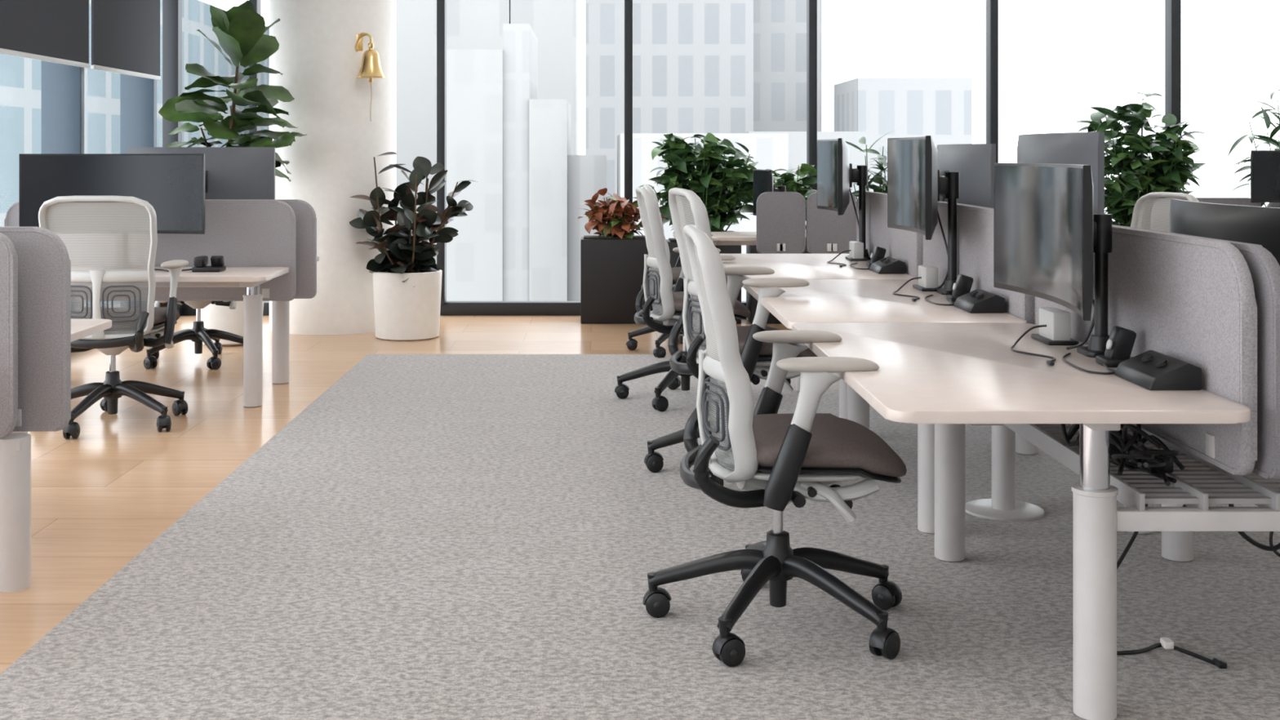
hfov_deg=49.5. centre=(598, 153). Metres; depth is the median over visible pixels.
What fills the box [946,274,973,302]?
pod
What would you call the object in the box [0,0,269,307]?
building
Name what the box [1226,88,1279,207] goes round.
potted palm
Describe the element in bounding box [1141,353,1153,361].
socket
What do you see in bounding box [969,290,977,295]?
socket
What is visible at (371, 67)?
brass bell
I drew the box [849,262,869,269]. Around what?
cable
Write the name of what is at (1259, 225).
computer monitor
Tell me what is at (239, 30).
fiddle leaf fig
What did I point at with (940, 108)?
building
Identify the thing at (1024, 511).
floor plate
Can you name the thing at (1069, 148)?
computer monitor
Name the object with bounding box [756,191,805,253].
divider panel
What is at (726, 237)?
office desk
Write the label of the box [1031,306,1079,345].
dock
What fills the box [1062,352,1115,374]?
cable
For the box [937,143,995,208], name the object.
computer monitor
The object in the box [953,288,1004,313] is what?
module
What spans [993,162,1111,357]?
computer monitor
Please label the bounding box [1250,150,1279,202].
computer monitor
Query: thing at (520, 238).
building
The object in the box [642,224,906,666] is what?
office chair
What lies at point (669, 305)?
seat cushion
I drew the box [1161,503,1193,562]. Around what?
office desk
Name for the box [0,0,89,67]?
roller blind
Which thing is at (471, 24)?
building
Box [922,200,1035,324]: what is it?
divider panel
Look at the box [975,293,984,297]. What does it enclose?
socket
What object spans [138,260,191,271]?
cable
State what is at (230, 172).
computer monitor
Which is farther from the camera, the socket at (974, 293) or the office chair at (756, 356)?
the office chair at (756, 356)
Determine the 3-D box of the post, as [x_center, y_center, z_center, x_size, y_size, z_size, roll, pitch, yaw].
[-3.270,-0.150,10.650,0.120,2.800,0.100,0,0,0]
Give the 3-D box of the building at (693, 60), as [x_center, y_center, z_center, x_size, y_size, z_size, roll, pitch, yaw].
[4.350,3.250,90.000,10.300,76.000,10.000,0,0,0]
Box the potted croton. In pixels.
[577,187,666,324]
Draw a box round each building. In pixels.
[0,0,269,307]
[41,60,84,309]
[120,73,156,307]
[396,0,510,263]
[446,23,606,301]
[510,0,577,155]
[585,0,753,198]
[617,133,788,301]
[740,131,875,226]
[753,0,822,131]
[834,77,972,188]
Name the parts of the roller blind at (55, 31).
rail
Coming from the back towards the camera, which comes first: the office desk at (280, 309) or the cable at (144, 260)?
the office desk at (280, 309)
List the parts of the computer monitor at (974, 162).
vesa plate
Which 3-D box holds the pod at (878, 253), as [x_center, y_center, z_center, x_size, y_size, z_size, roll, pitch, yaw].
[1.300,0.481,6.470,0.090,0.097,0.080,0,0,0]
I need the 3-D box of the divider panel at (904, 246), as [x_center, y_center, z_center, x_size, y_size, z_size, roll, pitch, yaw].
[1.380,0.443,6.638,0.042,0.495,1.395,0,0,0]
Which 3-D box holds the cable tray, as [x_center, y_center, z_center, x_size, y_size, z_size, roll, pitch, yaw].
[1.440,0.791,3.670,0.600,0.082,1.235,0,0,0]
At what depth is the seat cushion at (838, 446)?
3.46 m
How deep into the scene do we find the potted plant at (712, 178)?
10.28 m
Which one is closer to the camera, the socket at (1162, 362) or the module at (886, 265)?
the socket at (1162, 362)
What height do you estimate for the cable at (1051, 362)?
0.054 m
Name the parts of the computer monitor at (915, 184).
vesa plate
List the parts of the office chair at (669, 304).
frame, arm post, armrest, armrest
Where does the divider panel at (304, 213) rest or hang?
attached to the office desk at (280, 309)
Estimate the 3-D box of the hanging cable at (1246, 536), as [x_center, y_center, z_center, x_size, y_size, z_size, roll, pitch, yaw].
[1.622,0.911,3.300,0.256,0.244,0.060,0,0,0]
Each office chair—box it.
[38,195,188,438]
[143,301,243,369]
[614,186,751,411]
[626,184,727,357]
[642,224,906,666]
[644,187,817,485]
[1130,191,1199,231]
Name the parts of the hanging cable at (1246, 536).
cord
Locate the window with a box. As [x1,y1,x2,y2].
[182,0,1181,315]
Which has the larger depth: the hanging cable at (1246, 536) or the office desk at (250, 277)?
the office desk at (250, 277)
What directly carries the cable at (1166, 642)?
on the carpet
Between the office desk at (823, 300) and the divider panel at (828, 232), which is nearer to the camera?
the office desk at (823, 300)
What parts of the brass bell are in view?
wall plate, crown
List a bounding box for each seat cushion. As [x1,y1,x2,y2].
[71,306,179,328]
[658,291,751,317]
[671,266,727,284]
[699,325,817,357]
[725,413,906,476]
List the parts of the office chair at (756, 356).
frame, arm post, armrest, arm post, armrest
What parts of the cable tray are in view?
rail, rail, rail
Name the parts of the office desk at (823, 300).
leg, leg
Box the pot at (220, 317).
[200,301,263,346]
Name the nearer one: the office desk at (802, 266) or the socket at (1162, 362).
the socket at (1162, 362)
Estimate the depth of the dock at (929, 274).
5.34 m
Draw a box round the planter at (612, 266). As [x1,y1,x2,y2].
[580,235,651,324]
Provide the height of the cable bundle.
0.138 m
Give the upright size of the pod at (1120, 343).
0.097 m
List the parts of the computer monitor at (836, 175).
vesa plate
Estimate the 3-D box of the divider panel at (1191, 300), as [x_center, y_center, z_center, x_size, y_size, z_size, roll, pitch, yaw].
[1.380,0.443,3.638,0.042,0.495,1.395,0,0,0]
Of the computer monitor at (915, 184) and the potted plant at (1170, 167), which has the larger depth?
the potted plant at (1170, 167)
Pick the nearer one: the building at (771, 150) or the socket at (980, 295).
the socket at (980, 295)
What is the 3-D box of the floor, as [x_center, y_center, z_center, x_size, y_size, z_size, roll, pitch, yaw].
[2.650,1.300,3.850,12.500,0.100,14.300,0,0,0]
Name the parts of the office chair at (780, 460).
frame, arm post, armrest, arm post, armrest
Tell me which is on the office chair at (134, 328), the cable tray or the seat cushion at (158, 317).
the seat cushion at (158, 317)
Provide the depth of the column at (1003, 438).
4.80 m
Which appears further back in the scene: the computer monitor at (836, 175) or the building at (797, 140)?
the building at (797, 140)
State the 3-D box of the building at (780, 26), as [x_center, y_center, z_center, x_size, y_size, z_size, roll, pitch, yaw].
[12.150,14.250,93.500,4.700,54.000,7.000,0,0,0]
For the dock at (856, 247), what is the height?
0.090 m
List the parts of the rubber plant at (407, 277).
pot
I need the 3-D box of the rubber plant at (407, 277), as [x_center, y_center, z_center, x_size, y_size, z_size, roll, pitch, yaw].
[-1.294,0.620,9.468,0.820,1.261,0.673,0,0,-29]
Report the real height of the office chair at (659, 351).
1.046 m
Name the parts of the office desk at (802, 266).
leg, leg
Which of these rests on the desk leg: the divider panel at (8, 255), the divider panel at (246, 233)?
the divider panel at (8, 255)
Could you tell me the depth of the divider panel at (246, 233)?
7.24 m
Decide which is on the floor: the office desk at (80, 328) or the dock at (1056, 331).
the office desk at (80, 328)
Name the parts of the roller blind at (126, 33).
rail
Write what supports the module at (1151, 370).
on the office desk at (949, 376)
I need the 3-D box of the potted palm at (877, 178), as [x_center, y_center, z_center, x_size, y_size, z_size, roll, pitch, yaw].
[2.050,0.533,10.349,0.708,1.428,0.694,0,0,0]
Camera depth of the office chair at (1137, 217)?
6.95 m
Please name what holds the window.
on the floor
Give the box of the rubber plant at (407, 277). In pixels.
[349,151,477,341]
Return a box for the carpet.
[0,354,1279,719]
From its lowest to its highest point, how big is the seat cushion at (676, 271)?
0.098 m
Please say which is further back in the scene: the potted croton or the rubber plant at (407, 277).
the potted croton
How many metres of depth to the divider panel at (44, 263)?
4.04 m
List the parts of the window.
mullion, mullion, mullion, mullion, mullion, mullion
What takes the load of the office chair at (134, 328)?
on the floor
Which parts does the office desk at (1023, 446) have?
leg, leg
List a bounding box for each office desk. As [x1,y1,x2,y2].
[11,319,111,433]
[71,266,288,407]
[271,256,319,384]
[672,231,806,244]
[721,253,918,419]
[742,279,1026,533]
[791,322,1250,719]
[1015,432,1154,534]
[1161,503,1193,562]
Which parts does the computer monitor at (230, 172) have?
vesa plate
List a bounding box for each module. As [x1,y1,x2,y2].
[869,256,905,274]
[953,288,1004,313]
[1114,350,1201,390]
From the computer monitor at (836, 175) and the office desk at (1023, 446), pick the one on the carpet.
the office desk at (1023, 446)
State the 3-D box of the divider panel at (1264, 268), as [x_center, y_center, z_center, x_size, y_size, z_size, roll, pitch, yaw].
[1.432,0.445,3.607,0.042,0.490,1.415,0,0,0]
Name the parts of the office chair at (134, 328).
frame, armrest, arm post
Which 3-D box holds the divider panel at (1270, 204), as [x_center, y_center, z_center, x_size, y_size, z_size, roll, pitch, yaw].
[4.860,0.495,9.400,0.680,0.390,0.045,0,0,0]
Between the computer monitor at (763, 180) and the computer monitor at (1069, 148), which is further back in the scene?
the computer monitor at (763, 180)
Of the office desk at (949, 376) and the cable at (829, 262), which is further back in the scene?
the cable at (829, 262)
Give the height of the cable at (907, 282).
0.054 m
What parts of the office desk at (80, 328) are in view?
leg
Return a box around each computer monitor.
[18,153,204,268]
[127,146,275,199]
[753,168,786,215]
[817,137,871,259]
[887,135,959,294]
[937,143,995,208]
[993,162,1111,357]
[1017,131,1104,213]
[1168,199,1279,266]
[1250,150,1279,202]
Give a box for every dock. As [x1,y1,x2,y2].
[844,240,867,261]
[912,265,941,291]
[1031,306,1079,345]
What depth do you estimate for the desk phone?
6.92 m
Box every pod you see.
[866,245,886,267]
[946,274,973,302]
[1095,325,1136,367]
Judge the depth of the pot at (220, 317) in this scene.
8.96 m
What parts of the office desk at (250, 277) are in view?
leg, leg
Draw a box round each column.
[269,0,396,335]
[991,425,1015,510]
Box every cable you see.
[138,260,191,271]
[826,249,850,266]
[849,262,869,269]
[892,276,921,301]
[924,294,954,306]
[1010,324,1056,365]
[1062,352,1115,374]
[1071,503,1226,668]
[1228,503,1279,556]
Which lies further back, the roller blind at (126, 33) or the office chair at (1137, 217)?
the roller blind at (126, 33)
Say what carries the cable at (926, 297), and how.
on the office desk at (823, 300)
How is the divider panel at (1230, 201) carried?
attached to the office desk
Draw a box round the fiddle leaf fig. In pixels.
[158,0,306,346]
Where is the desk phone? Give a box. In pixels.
[191,255,226,271]
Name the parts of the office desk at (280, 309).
leg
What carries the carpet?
on the floor
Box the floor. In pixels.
[0,315,791,674]
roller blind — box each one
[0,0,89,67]
[90,0,160,79]
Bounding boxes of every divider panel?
[0,226,71,431]
[0,232,17,439]
[4,200,296,301]
[204,199,316,298]
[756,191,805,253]
[806,191,857,253]
[856,191,922,279]
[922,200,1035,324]
[957,203,993,208]
[1035,225,1257,475]
[1111,224,1279,479]
[1151,197,1261,231]
[1266,202,1279,208]
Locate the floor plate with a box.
[964,498,1044,520]
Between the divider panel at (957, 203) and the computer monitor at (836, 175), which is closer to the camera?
the divider panel at (957, 203)
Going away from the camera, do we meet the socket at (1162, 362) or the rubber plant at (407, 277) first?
the socket at (1162, 362)
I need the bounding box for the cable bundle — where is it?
[1060,423,1184,485]
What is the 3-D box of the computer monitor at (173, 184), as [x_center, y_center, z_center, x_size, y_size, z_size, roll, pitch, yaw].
[-2.425,0.296,7.026,0.920,0.588,0.228,0,0,0]
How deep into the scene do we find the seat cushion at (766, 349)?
5.19 m
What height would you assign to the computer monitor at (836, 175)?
0.602 m
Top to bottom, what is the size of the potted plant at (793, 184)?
1.176 m
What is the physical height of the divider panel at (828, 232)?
0.400 m
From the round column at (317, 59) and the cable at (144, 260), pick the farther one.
the round column at (317, 59)
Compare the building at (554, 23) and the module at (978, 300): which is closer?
the module at (978, 300)
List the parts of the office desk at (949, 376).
leg, leg, leg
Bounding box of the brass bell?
[355,32,385,121]
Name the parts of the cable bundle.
cord, cord, cord, cord, cord, cord, cord, cord, cord, cord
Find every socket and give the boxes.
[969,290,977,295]
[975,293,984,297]
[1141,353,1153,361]
[1154,359,1167,367]
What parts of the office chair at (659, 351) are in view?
frame, armrest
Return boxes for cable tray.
[969,423,1279,531]
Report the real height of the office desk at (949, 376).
0.714 m
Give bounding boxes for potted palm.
[845,130,893,200]
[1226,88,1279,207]
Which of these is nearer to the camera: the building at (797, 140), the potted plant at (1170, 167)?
the potted plant at (1170, 167)
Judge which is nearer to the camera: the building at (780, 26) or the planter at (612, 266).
the planter at (612, 266)
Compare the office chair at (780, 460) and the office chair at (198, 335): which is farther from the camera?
the office chair at (198, 335)

